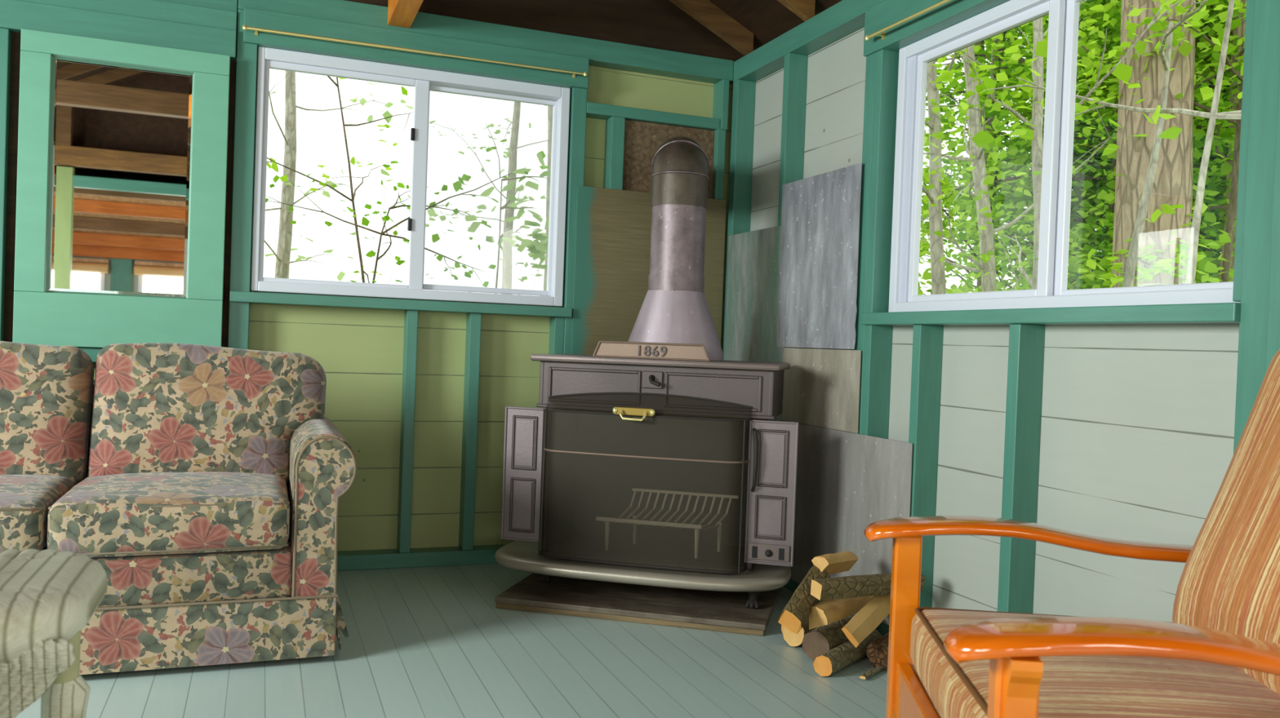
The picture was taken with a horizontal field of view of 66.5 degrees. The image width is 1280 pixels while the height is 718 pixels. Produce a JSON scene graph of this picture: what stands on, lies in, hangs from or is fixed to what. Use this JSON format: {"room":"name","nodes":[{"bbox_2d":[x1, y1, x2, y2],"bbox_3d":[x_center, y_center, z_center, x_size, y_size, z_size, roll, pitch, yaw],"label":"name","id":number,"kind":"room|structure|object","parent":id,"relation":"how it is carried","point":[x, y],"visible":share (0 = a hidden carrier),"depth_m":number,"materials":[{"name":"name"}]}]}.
{"room":"cabin living room","nodes":[
{"label":"cabin living room","id":0,"kind":"room"},
{"bbox_2d":[93,0,744,551],"bbox_3d":[-1.923,-0.979,3.654,5.190,3.598,0.045,2,1,-21],"label":"wall","id":1,"kind":"structure","parent":0,"point":[359,352],"depth_m":4.11,"materials":[{"name":"green wood"}]},
{"bbox_2d":[0,27,11,341],"bbox_3d":[-2.299,-0.176,3.466,0.070,1.972,0.092,2,1,-21],"label":"trim","id":2,"kind":"structure","parent":1,"relation":"attached to","point":[5,33],"depth_m":3.43,"materials":[{"name":"teal paint"}]},
{"bbox_2d":[76,346,102,362],"bbox_3d":[-1.927,-0.014,3.610,0.737,0.052,0.120,2,1,-21],"label":"trim","id":3,"kind":"structure","parent":1,"relation":"attached to","point":[92,353],"depth_m":3.52,"materials":[{"name":"teal paint"}]},
{"bbox_2d":[0,0,236,60],"bbox_3d":[-1.908,-1.201,3.564,0.800,0.102,0.072,2,1,-21],"label":"trim","id":4,"kind":"structure","parent":1,"relation":"attached to","point":[15,15],"depth_m":3.53,"materials":[{"name":"teal paint"}]},
{"bbox_2d":[3,31,236,347],"bbox_3d":[-1.908,-0.595,3.605,0.738,1.110,0.020,2,1,-21],"label":"trim","id":5,"kind":"structure","parent":1,"relation":"attached to","point":[9,291],"depth_m":3.47,"materials":[{"name":"black"}]},
{"bbox_2d":[12,28,230,347],"bbox_3d":[-1.871,-0.592,3.547,0.672,1.104,0.045,2,1,-21],"label":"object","id":6,"kind":"object","parent":1,"relation":"attached to","point":[122,155],"visible":0.92,"depth_m":3.54,"materials":[{"name":"paint"}]},
{"bbox_2d":[50,60,189,294],"bbox_3d":[-1.884,-0.650,3.547,0.459,0.839,0.012,2,1,-21],"label":"mirror glass","id":7,"kind":"object","parent":6,"relation":"on","point":[120,131],"depth_m":3.54,"materials":[{"name":"mirror"}]},
{"bbox_2d":[20,0,237,31],"bbox_3d":[-1.911,-1.290,3.578,0.800,0.073,0.080,2,1,-21],"label":"trim","id":8,"kind":"structure","parent":1,"relation":"attached to","point":[151,9],"depth_m":3.59,"materials":[{"name":"teal paint"}]},
{"bbox_2d":[159,0,238,13],"bbox_3d":[-2.878,-1.409,3.217,2.870,0.111,0.070,2,1,-21],"label":"trim","id":9,"kind":"structure","parent":1,"relation":"attached to","point":[228,5],"depth_m":3.67,"materials":[{"name":"teal paint"}]},
{"bbox_2d":[227,8,257,349],"bbox_3d":[-1.545,-0.248,3.766,0.072,2.163,0.090,2,1,-21],"label":"trim","id":10,"kind":"structure","parent":1,"relation":"attached to","point":[246,53],"depth_m":3.72,"materials":[{"name":"teal paint"}]},
{"bbox_2d":[229,290,572,317],"bbox_3d":[-0.939,-0.220,3.974,1.350,0.040,0.110,2,1,-21],"label":"trim","id":11,"kind":"structure","parent":1,"relation":"attached to","point":[234,296],"depth_m":3.90,"materials":[{"name":"teal paint"}]},
{"bbox_2d":[396,310,417,553],"bbox_3d":[-0.957,0.295,4.009,0.042,0.990,0.090,2,1,-21],"label":"trim","id":12,"kind":"structure","parent":1,"relation":"attached to","point":[411,317],"depth_m":3.97,"materials":[{"name":"teal paint"}]},
{"bbox_2d":[250,46,570,306],"bbox_3d":[-0.914,-0.715,4.011,1.249,0.938,0.090,2,1,-21],"label":"window","id":13,"kind":"structure","parent":1,"relation":"in","point":[424,81],"depth_m":3.98,"materials":[{"name":"white plastic"}]},
{"bbox_2d":[241,24,587,78],"bbox_3d":[-0.862,-1.225,3.908,1.358,0.029,0.054,2,1,-21],"label":"curtain rod","id":14,"kind":"object","parent":1,"relation":"attached to","point":[244,27],"visible":1,"depth_m":3.84,"materials":[{"name":"gold metal"}]},
{"bbox_2d":[243,7,589,88],"bbox_3d":[-0.867,-1.246,3.953,1.370,0.129,0.052,2,1,-21],"label":"trim","id":15,"kind":"structure","parent":1,"relation":"attached to","point":[256,18],"depth_m":3.91,"materials":[{"name":"teal paint"}]},
{"bbox_2d":[337,544,506,571],"bbox_3d":[-1.984,0.789,3.628,4.960,0.061,0.090,2,1,-21],"label":"trim","id":16,"kind":"structure","parent":1,"relation":"attached to","point":[360,560],"depth_m":4.00,"materials":[{"name":"teal paint"}]},
{"bbox_2d":[458,312,481,550],"bbox_3d":[-0.716,0.302,4.102,0.045,0.990,0.090,2,1,-21],"label":"trim","id":17,"kind":"structure","parent":1,"relation":"attached to","point":[473,340],"depth_m":4.06,"materials":[{"name":"teal paint"}]},
{"bbox_2d":[238,0,733,83],"bbox_3d":[-0.561,-1.346,4.105,2.087,0.093,0.080,2,1,-21],"label":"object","id":18,"kind":"structure","parent":1,"relation":"attached to","point":[601,53],"depth_m":4.09,"materials":[{"name":"teal paint"}]},
{"bbox_2d":[387,0,423,27],"bbox_3d":[0.134,-1.315,1.058,0.090,0.140,6.100,2,1,-21],"label":"ceiling beam","id":19,"kind":"structure","parent":18,"relation":"on","point":[401,13],"depth_m":3.74,"materials":[{"name":"orange wood"}]},
{"bbox_2d":[548,316,564,354],"bbox_3d":[-0.378,0.313,4.236,0.042,0.990,0.085,2,1,-21],"label":"trim","id":20,"kind":"structure","parent":1,"relation":"attached to","point":[556,323],"depth_m":4.19,"materials":[{"name":"teal paint"}]},
{"bbox_2d":[560,87,586,354],"bbox_3d":[-0.307,-0.210,4.244,0.063,2.163,0.090,2,1,-21],"label":"trim","id":21,"kind":"structure","parent":1,"relation":"attached to","point":[578,96],"depth_m":4.19,"materials":[{"name":"teal paint"}]},
{"bbox_2d":[603,115,625,190],"bbox_3d":[-0.115,-0.891,4.298,0.060,0.336,0.090,2,1,-21],"label":"trim","id":22,"kind":"structure","parent":1,"relation":"attached to","point":[615,126],"depth_m":4.26,"materials":[{"name":"teal paint"}]},
{"bbox_2d":[570,186,726,355],"bbox_3d":[0.033,0.043,4.327,0.709,1.556,0.010,2,1,-21],"label":"metal sheet","id":23,"kind":"object","parent":1,"relation":"attached to","point":[613,227],"visible":0.4,"depth_m":4.26,"materials":[{"name":"beige paint"}]},
{"bbox_2d":[586,102,719,130],"bbox_3d":[0.052,-1.077,4.356,0.637,0.048,0.090,2,1,-21],"label":"trim","id":24,"kind":"structure","parent":1,"relation":"attached to","point":[593,110],"depth_m":4.31,"materials":[{"name":"teal paint"}]},
{"bbox_2d":[622,120,714,198],"bbox_3d":[0.128,-0.888,4.379,0.442,0.322,0.006,2,1,-21],"label":"metal sheet","id":25,"kind":"object","parent":1,"relation":"attached to","point":[642,140],"visible":0.5,"depth_m":4.34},
{"bbox_2d":[711,128,725,199],"bbox_3d":[0.322,-0.109,4.490,0.043,1.879,0.090,2,1,-21],"label":"trim","id":26,"kind":"structure","parent":1,"relation":"attached to","point":[719,135],"depth_m":4.44,"materials":[{"name":"teal paint"}]},
{"bbox_2d":[712,79,729,130],"bbox_3d":[0.370,-1.157,4.470,0.032,0.227,0.102,2,1,-21],"label":"trim","id":27,"kind":"structure","parent":1,"relation":"attached to","point":[721,89],"depth_m":4.43,"materials":[{"name":"teal paint"}]},
{"bbox_2d":[13,564,937,717],"bbox_3d":[-0.466,0.962,-0.231,5.220,0.050,8.550,2,1,-21],"label":"floor","id":28,"kind":"structure","parent":0,"point":[431,642],"depth_m":2.77,"materials":[{"name":"grey paint"}]},
{"bbox_2d":[0,549,107,717],"bbox_3d":[-0.952,0.452,0.842,0.744,0.900,1.230,2,1,-21],"label":"wicker armchair","id":29,"kind":"object","parent":28,"relation":"on","point":[47,597],"visible":1,"depth_m":1.24,"materials":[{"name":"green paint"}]},
{"bbox_2d":[0,341,356,675],"bbox_3d":[-1.983,0.385,2.824,2.166,0.895,0.888,2,1,-21],"label":"sofa","id":30,"kind":"object","parent":28,"relation":"on","point":[206,484],"visible":0.98,"depth_m":2.79,"materials":[{"name":"fabric"}]},
{"bbox_2d":[0,475,76,551],"bbox_3d":[-1.934,0.434,2.687,0.599,0.190,0.594,2,1,-21],"label":"seat cushion","id":31,"kind":"object","parent":30,"relation":"on","point":[26,501],"depth_m":2.55,"materials":[{"name":"fabric"}]},
{"bbox_2d":[0,341,93,484],"bbox_3d":[-2.028,0.169,2.997,0.597,0.473,0.304,2,1,-21],"label":"cushion","id":32,"kind":"object","parent":30,"relation":"on","point":[46,392],"depth_m":2.97,"materials":[{"name":"fabric"}]},
{"bbox_2d":[46,471,289,557],"bbox_3d":[-1.368,0.450,2.905,0.599,0.192,0.594,2,1,-21],"label":"seat cushion","id":33,"kind":"object","parent":30,"relation":"on","point":[101,514],"depth_m":2.67,"materials":[{"name":"fabric"}]},
{"bbox_2d":[88,342,326,484],"bbox_3d":[-1.412,0.188,3.235,0.708,0.473,0.304,2,1,-21],"label":"cushion","id":34,"kind":"object","parent":30,"relation":"on","point":[153,407],"depth_m":3.12,"materials":[{"name":"fabric"}]},
{"bbox_2d":[494,573,782,636],"bbox_3d":[0.026,0.875,3.631,0.952,0.040,0.640,2,1,14],"label":"board","id":35,"kind":"object","parent":28,"relation":"on","point":[708,611],"visible":0.73,"depth_m":3.42,"materials":[{"name":"wood"}]},
{"bbox_2d":[494,340,798,608],"bbox_3d":[0.033,0.395,3.630,1.109,0.914,0.592,2,1,14],"label":"wood stove","id":36,"kind":"object","parent":35,"relation":"on","point":[687,370],"depth_m":3.43,"materials":[{"name":"metal"}]},
{"bbox_2d":[627,136,723,360],"bbox_3d":[0.142,-0.438,3.992,0.379,0.865,0.800,2,1,-1],"label":"pipe","id":37,"kind":"object","parent":36,"relation":"on","point":[674,309],"visible":0.97,"depth_m":3.63,"materials":[{"name":"metal"}]},
{"bbox_2d":[781,617,816,647],"bbox_3d":[0.596,0.876,3.231,0.089,0.090,0.336,3,1,42],"label":"log","id":38,"kind":"object","parent":28,"relation":"on","point":[793,640],"visible":0.14,"depth_m":3.11,"materials":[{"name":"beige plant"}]},
{"bbox_2d":[801,611,876,661],"bbox_3d":[0.640,0.875,3.106,0.096,0.097,0.360,3,1,37],"label":"log","id":39,"kind":"object","parent":28,"relation":"on","point":[822,639],"visible":0.43,"depth_m":2.98,"materials":[{"name":"brown wood"}]},
{"bbox_2d":[808,595,874,630],"bbox_3d":[0.637,0.776,3.036,0.073,0.079,0.341,3,2,40],"label":"log","id":40,"kind":"object","parent":39,"relation":"on","point":[826,612],"visible":0.61,"depth_m":2.95,"materials":[{"name":"brown wood"}]},
{"bbox_2d":[777,564,830,634],"bbox_3d":[0.500,0.727,2.967,0.082,0.164,0.268,3,1,31],"label":"log","id":41,"kind":"object","parent":40,"relation":"on","point":[795,615],"visible":0.77,"depth_m":2.90,"materials":[{"name":"brown wood"}]},
{"bbox_2d":[811,551,857,574],"bbox_3d":[0.623,0.653,3.112,0.066,0.073,0.190,3,1,42],"label":"log","id":42,"kind":"object","parent":41,"relation":"on","point":[839,562],"visible":1,"depth_m":3.08,"materials":[{"name":"brown wood"}]},
{"bbox_2d":[813,630,882,676],"bbox_3d":[0.642,0.896,2.979,0.065,0.064,0.366,3,1,38],"label":"log","id":43,"kind":"object","parent":28,"relation":"on","point":[837,659],"visible":0.73,"depth_m":2.89,"materials":[{"name":"brown wood"}]},
{"bbox_2d":[858,666,884,679],"bbox_3d":[0.721,0.922,2.917,0.021,0.009,0.263,3,1,38],"label":"log","id":44,"kind":"object","parent":28,"relation":"on","point":[877,669],"visible":0.58,"depth_m":2.86,"materials":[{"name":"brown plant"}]},
{"bbox_2d":[866,632,888,671],"bbox_3d":[0.781,0.886,3.000,0.092,0.091,0.223,3,1,36],"label":"pine cone","id":45,"kind":"object","parent":28,"relation":"on","point":[877,651],"visible":0.34,"depth_m":2.92,"materials":[{"name":"brown plant"}]},
{"bbox_2d":[841,594,890,648],"bbox_3d":[0.716,0.773,2.972,0.058,0.156,0.315,3,1,41],"label":"log","id":46,"kind":"object","parent":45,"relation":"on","point":[874,612],"visible":0.69,"depth_m":2.92,"materials":[{"name":"brown wood"}]},
{"bbox_2d":[810,573,924,600],"bbox_3d":[0.697,0.691,2.972,0.378,0.058,0.062,1,1,-22],"label":"log","id":47,"kind":"object","parent":46,"relation":"on","point":[855,586],"visible":0.71,"depth_m":2.92,"materials":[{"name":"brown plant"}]},
{"bbox_2d":[864,349,1279,717],"bbox_3d":[0.812,0.452,1.472,0.841,1.011,0.814,2,1,5],"label":"armchair","id":48,"kind":"object","parent":28,"relation":"on","point":[1218,656],"visible":1,"depth_m":1.45,"materials":[{"name":"orange wood"}]},
{"bbox_2d":[910,609,1279,717],"bbox_3d":[0.746,0.530,1.480,0.574,0.150,0.640,2,1,5],"label":"seat cushion","id":49,"kind":"object","parent":48,"relation":"on","point":[1080,686],"depth_m":1.40,"materials":[{"name":"fabric"}]},
{"bbox_2d":[1172,349,1279,695],"bbox_3d":[1.039,0.240,1.448,0.271,0.571,0.544,2,1,5],"label":"cushion","id":50,"kind":"object","parent":48,"relation":"on","point":[1229,581],"depth_m":1.55,"materials":[{"name":"fabric"}]},
{"bbox_2d":[709,0,1048,62],"bbox_3d":[-0.787,-1.963,0.737,5.950,1.516,6.850,2,1,-21],"label":"ceiling","id":51,"kind":"structure","parent":0,"point":[767,20],"depth_m":4.17,"materials":[{"name":"brown wood"}]},
{"bbox_2d":[750,26,1239,622],"bbox_3d":[1.950,-0.116,0.695,0.030,2.255,8.400,2,1,-21],"label":"wall","id":52,"kind":"structure","parent":0,"point":[1138,420],"depth_m":2.64,"materials":[{"name":"white wood"}]},
{"bbox_2d":[669,0,753,55],"bbox_3d":[-0.651,-2.058,3.890,2.510,1.351,0.040,2,1,-21],"label":"ceiling beam","id":53,"kind":"structure","parent":52,"relation":"attached to","point":[705,12],"depth_m":4.28,"materials":[{"name":"brown wood"}]},
{"bbox_2d":[723,79,755,359],"bbox_3d":[0.436,-0.183,4.453,0.090,2.158,0.053,2,1,-21],"label":"trim","id":54,"kind":"structure","parent":52,"relation":"attached to","point":[744,91],"depth_m":4.42,"materials":[{"name":"teal paint"}]},
{"bbox_2d":[724,225,785,421],"bbox_3d":[0.476,0.144,4.178,0.008,1.391,0.547,2,1,-21],"label":"metal sheet","id":55,"kind":"object","parent":52,"relation":"attached to","point":[753,256],"visible":0.41,"depth_m":4.18,"materials":[{"name":"grey metal"}]},
{"bbox_2d":[777,53,808,226],"bbox_3d":[0.620,-0.670,4.014,0.090,1.158,0.040,2,1,-21],"label":"trim","id":56,"kind":"structure","parent":52,"relation":"attached to","point":[795,66],"depth_m":3.99,"materials":[{"name":"teal paint"}]},
{"bbox_2d":[777,0,815,21],"bbox_3d":[-0.464,-2.043,3.405,2.510,1.351,0.040,2,1,-21],"label":"ceiling beam","id":57,"kind":"structure","parent":52,"relation":"attached to","point":[803,9],"depth_m":3.83,"materials":[{"name":"brown wood"}]},
{"bbox_2d":[733,0,884,81],"bbox_3d":[1.012,-1.266,3.048,0.090,0.092,3.030,2,1,-21],"label":"trim","id":58,"kind":"structure","parent":52,"relation":"attached to","point":[844,18],"depth_m":3.87,"materials":[{"name":"teal paint"}]},
{"bbox_2d":[776,162,862,349],"bbox_3d":[0.669,-0.371,3.702,0.009,0.658,0.565,2,1,-21],"label":"metal sheet","id":59,"kind":"object","parent":52,"relation":"attached to","point":[817,308],"visible":1,"depth_m":3.67,"materials":[{"name":"grey metal"}]},
{"bbox_2d":[781,347,861,433],"bbox_3d":[0.670,0.108,3.668,0.009,0.291,0.537,2,1,-21],"label":"metal sheet","id":60,"kind":"object","parent":52,"relation":"attached to","point":[821,388],"visible":0.97,"depth_m":3.63,"materials":[{"name":"grey metal"}]},
{"bbox_2d":[783,579,888,635],"bbox_3d":[1.867,0.987,0.653,0.090,0.045,8.220,2,1,-21],"label":"trim","id":61,"kind":"structure","parent":52,"relation":"attached to","point":[792,585],"depth_m":3.64,"materials":[{"name":"teal paint"}]},
{"bbox_2d":[785,421,912,626],"bbox_3d":[0.711,0.565,3.529,0.008,0.612,0.840,2,1,-21],"label":"metal sheet","id":62,"kind":"object","parent":52,"relation":"attached to","point":[847,482],"visible":0.55,"depth_m":3.46,"materials":[{"name":"grey metal"}]},
{"bbox_2d":[852,53,875,434],"bbox_3d":[0.819,-0.153,3.458,0.090,2.158,0.060,2,1,-21],"label":"trim","id":63,"kind":"structure","parent":52,"relation":"attached to","point":[870,60],"depth_m":3.43,"materials":[{"name":"teal paint"}]},
{"bbox_2d":[860,49,898,439],"bbox_3d":[0.835,-0.088,3.412,0.090,2.030,0.040,2,1,-21],"label":"trim","id":64,"kind":"structure","parent":52,"relation":"attached to","point":[877,339],"depth_m":3.39,"materials":[{"name":"teal paint"}]},
{"bbox_2d":[864,0,951,40],"bbox_3d":[1.057,-1.081,2.699,0.054,0.036,1.455,2,1,-21],"label":"curtain rod","id":65,"kind":"object","parent":52,"relation":"attached to","point":[867,37],"visible":1,"depth_m":3.17,"materials":[{"name":"gold metal"}]},
{"bbox_2d":[908,324,943,607],"bbox_3d":[0.915,0.389,3.165,0.090,1.000,0.040,2,1,-21],"label":"trim","id":66,"kind":"structure","parent":52,"relation":"attached to","point":[927,340],"depth_m":3.15,"materials":[{"name":"teal paint"}]},
{"bbox_2d":[863,0,1009,56],"bbox_3d":[1.121,-1.129,2.738,0.102,0.163,1.565,2,1,-21],"label":"trim","id":67,"kind":"structure","parent":52,"relation":"attached to","point":[885,13],"depth_m":3.21,"materials":[{"name":"teal paint"}]},
{"bbox_2d":[997,324,1044,613],"bbox_3d":[1.073,0.402,2.756,0.090,1.000,0.043,2,1,-21],"label":"trim","id":68,"kind":"structure","parent":52,"relation":"attached to","point":[1026,341],"depth_m":2.73,"materials":[{"name":"teal paint"}]},
{"bbox_2d":[861,302,1240,325],"bbox_3d":[1.074,-0.119,2.769,0.108,0.041,1.406,2,1,-21],"label":"trim","id":69,"kind":"structure","parent":52,"relation":"attached to","point":[1212,313],"depth_m":2.52,"materials":[{"name":"teal paint"}]},
{"bbox_2d":[888,0,1240,312],"bbox_3d":[1.140,-0.592,2.763,0.073,0.910,1.303,2,1,-21],"label":"window","id":70,"kind":"structure","parent":52,"relation":"in","point":[1051,291],"depth_m":2.75,"materials":[{"name":"white plastic"}]},
{"bbox_2d":[1232,0,1254,302],"bbox_3d":[1.354,-0.579,2.129,0.075,0.910,0.030,2,1,-21],"label":"trim","id":71,"kind":"structure","parent":52,"relation":"attached to","point":[1250,3],"depth_m":2.12,"materials":[{"name":"teal paint"}]},
{"bbox_2d":[1233,0,1279,453],"bbox_3d":[1.348,-0.112,2.084,0.090,2.158,0.075,2,1,-21],"label":"wall stud","id":72,"kind":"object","parent":52,"relation":"attached to","point":[1265,59],"depth_m":2.07,"materials":[{"name":"teal paint"}]},
{"bbox_2d":[1264,60,1279,376],"bbox_3d":[1.379,-0.109,1.977,0.110,2.158,0.143,2,1,-21],"label":"trim","id":73,"kind":"structure","parent":52,"relation":"attached to","point":[1273,339],"depth_m":2.01,"materials":[{"name":"teal paint"}]},
{"label":"outside","id":74,"kind":"structure","parent":0,"visible":0},
{"bbox_3d":[4.885,1.594,9.436,44.000,0.020,46.000,2,1,-21],"label":"ground","id":75,"kind":"structure","parent":74,"visible":0},
{"bbox_2d":[264,70,413,281],"bbox_3d":[-2.325,-1.160,6.332,1.894,5.054,1.120,1,1,-41],"label":"deciduous tree","id":76,"kind":"object","parent":75,"relation":"on","point":[282,256],"visible":0.48,"depth_m":6.52,"materials":[{"name":"grey plant"}]},
{"bbox_2d":[266,75,428,284],"bbox_3d":[-2.116,-0.526,6.237,1.308,3.800,2.549,2,1,15],"label":"deciduous tree","id":77,"kind":"object","parent":75,"relation":"on","point":[284,178],"visible":0.32,"depth_m":6.29,"materials":[{"name":"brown plant"}]},
{"bbox_2d":[265,122,550,287],"bbox_3d":[-1.368,-0.083,5.755,2.051,2.986,1.672,2,1,-21],"label":"deciduous tree","id":78,"kind":"object","parent":75,"relation":"on","point":[457,185],"visible":0.48,"depth_m":5.76,"materials":[{"name":"green plant"}]},
{"bbox_2d":[408,101,551,294],"bbox_3d":[-1.462,-1.624,10.675,2.419,5.920,2.072,3,1,34],"label":"deciduous tree","id":79,"kind":"object","parent":75,"relation":"on","point":[511,153],"visible":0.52,"depth_m":10.84,"materials":[{"name":"grey plant"}]},
{"bbox_2d":[460,153,550,288],"bbox_3d":[-0.867,0.127,5.575,0.822,2.609,0.805,2,1,-1],"label":"deciduous tree","id":80,"kind":"object","parent":75,"relation":"on","point":[525,242],"visible":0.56,"depth_m":5.54,"materials":[{"name":"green plant"}]},
{"bbox_2d":[497,220,548,296],"bbox_3d":[-0.553,0.294,5.789,1.133,2.292,1.229,2,1,-21],"label":"deciduous tree","id":81,"kind":"object","parent":75,"relation":"on","point":[537,249],"visible":0.08,"depth_m":5.62,"materials":[{"name":"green plant"}]},
{"bbox_2d":[515,104,552,290],"bbox_3d":[-1.089,-1.563,11.323,1.960,5.798,2.862,3,1,38],"label":"deciduous tree","id":82,"kind":"object","parent":75,"relation":"on","point":[549,108],"visible":0.06,"depth_m":11.35,"materials":[{"name":"grey plant"}]},
{"bbox_2d":[919,34,1044,287],"bbox_3d":[3.231,-2.645,10.066,3.826,8.321,4.460,3,1,30],"label":"deciduous tree","id":83,"kind":"object","parent":75,"relation":"on","point":[983,42],"visible":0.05,"depth_m":9.68,"materials":[{"name":"green plant"}]},
{"bbox_2d":[920,22,1094,292],"bbox_3d":[3.391,-2.548,8.623,4.059,8.175,3.929,2,1,-12],"label":"deciduous tree","id":84,"kind":"object","parent":75,"relation":"on","point":[926,206],"visible":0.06,"depth_m":8.55,"materials":[{"name":"green plant"}]},
{"bbox_2d":[922,33,1125,294],"bbox_3d":[1.442,-1.063,5.307,1.736,5.168,2.667,2,1,-21],"label":"deciduous tree","id":85,"kind":"object","parent":75,"relation":"on","point":[935,224],"visible":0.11,"depth_m":5.35,"materials":[{"name":"grey plant"}]},
{"bbox_2d":[920,17,1139,293],"bbox_3d":[1.613,-1.340,5.694,2.430,5.736,2.218,3,1,38],"label":"deciduous tree","id":86,"kind":"object","parent":75,"relation":"on","point":[980,182],"visible":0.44,"depth_m":5.63,"materials":[{"name":"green plant"}]},
{"bbox_2d":[918,14,1217,294],"bbox_3d":[3.451,-2.470,7.861,4.390,8.062,4.277,1,1,-36],"label":"deciduous tree","id":87,"kind":"object","parent":75,"relation":"on","point":[926,276],"visible":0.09,"depth_m":7.31,"materials":[{"name":"green plant"}]},
{"bbox_2d":[920,0,1229,291],"bbox_3d":[4.354,-2.664,7.868,4.688,8.503,4.854,3,1,41],"label":"deciduous tree","id":88,"kind":"object","parent":75,"relation":"on","point":[1026,68],"visible":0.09,"depth_m":7.94,"materials":[{"name":"green plant"}]},
{"bbox_2d":[920,3,1229,293],"bbox_3d":[3.396,-2.478,7.895,4.230,8.063,4.092,2,1,18],"label":"deciduous tree","id":89,"kind":"object","parent":75,"relation":"on","point":[1086,184],"visible":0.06,"depth_m":7.57,"materials":[{"name":"green plant"}]},
{"bbox_2d":[920,23,1230,294],"bbox_3d":[4.305,-3.016,9.615,4.547,9.157,4.403,3,1,36],"label":"deciduous tree","id":90,"kind":"object","parent":75,"relation":"on","point":[944,224],"visible":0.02,"depth_m":9.26,"materials":[{"name":"green plant"}]},
{"bbox_2d":[917,0,1244,295],"bbox_3d":[3.844,-2.786,7.538,4.625,8.716,5.089,2,1,-12],"label":"deciduous tree","id":91,"kind":"object","parent":75,"relation":"on","point":[1082,236],"visible":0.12,"depth_m":7.17,"materials":[{"name":"green plant"}]},
{"bbox_2d":[918,0,1246,295],"bbox_3d":[1.779,-1.042,4.859,1.845,5.166,1.946,2,1,-21],"label":"deciduous tree","id":92,"kind":"object","parent":75,"relation":"on","point":[1037,65],"visible":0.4,"depth_m":4.81,"materials":[{"name":"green plant"}]},
{"bbox_2d":[943,4,1222,286],"bbox_3d":[4.838,-2.935,9.166,4.599,9.042,4.876,2,1,-3],"label":"deciduous tree","id":93,"kind":"object","parent":75,"relation":"on","point":[1025,117],"visible":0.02,"depth_m":8.76,"materials":[{"name":"green plant"}]},
{"bbox_2d":[923,0,1244,292],"bbox_3d":[4.102,-2.930,6.797,4.472,9.049,5.198,1,1,-40],"label":"deciduous tree","id":94,"kind":"object","parent":75,"relation":"on","point":[1215,55],"visible":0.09,"depth_m":6.68,"materials":[{"name":"green plant"}]},
{"bbox_2d":[934,0,1242,284],"bbox_3d":[2.225,-0.193,3.546,1.771,3.542,2.098,2,1,-21],"label":"deciduous tree","id":95,"kind":"object","parent":75,"relation":"on","point":[1122,72],"visible":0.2,"depth_m":3.81,"materials":[{"name":"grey plant"}]},
{"bbox_2d":[961,71,1222,274],"bbox_3d":[5.555,-2.704,9.070,4.564,8.635,4.719,2,1,-7],"label":"deciduous tree","id":96,"kind":"object","parent":75,"relation":"on","point":[1073,205],"visible":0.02,"depth_m":8.63,"materials":[{"name":"green plant"}]},
{"bbox_2d":[951,0,1244,293],"bbox_3d":[2.026,-0.022,4.199,1.611,3.168,1.889,1,1,-40],"label":"deciduous tree","id":97,"kind":"object","parent":75,"relation":"on","point":[1129,276],"visible":0.11,"depth_m":4.14,"materials":[{"name":"grey plant"}]},
{"bbox_2d":[984,0,1236,287],"bbox_3d":[4.990,-2.984,7.668,4.744,9.204,5.101,2,1,4],"label":"deciduous tree","id":98,"kind":"object","parent":75,"relation":"on","point":[1220,213],"visible":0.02,"depth_m":6.90,"materials":[{"name":"green plant"}]},
{"bbox_2d":[978,0,1246,290],"bbox_3d":[3.433,-1.544,5.648,2.925,6.267,2.797,2,1,-27],"label":"deciduous tree","id":99,"kind":"object","parent":75,"relation":"on","point":[1231,163],"visible":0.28,"depth_m":5.42,"materials":[{"name":"green plant"}]},
{"bbox_2d":[991,0,1245,278],"bbox_3d":[4.686,-2.590,6.531,4.821,8.422,4.266,2,1,-1],"label":"deciduous tree","id":100,"kind":"object","parent":75,"relation":"on","point":[1114,9],"visible":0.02,"depth_m":6.56,"materials":[{"name":"green plant"}]},
{"bbox_2d":[1111,0,1195,287],"bbox_3d":[2.915,-2.180,5.455,0.470,7.508,0.408,2,1,-21],"label":"pine tree","id":101,"kind":"object","parent":75,"relation":"on","point":[1172,184],"visible":0.31,"depth_m":5.32,"materials":[{"name":"brown plant"}]},
{"bbox_2d":[1217,0,1246,281],"bbox_3d":[3.890,-2.155,6.104,0.364,7.510,0.300,2,1,-21],"label":"pine tree","id":102,"kind":"object","parent":75,"relation":"on","point":[1239,31],"visible":0.03,"depth_m":6.09,"materials":[{"name":"green plant"}]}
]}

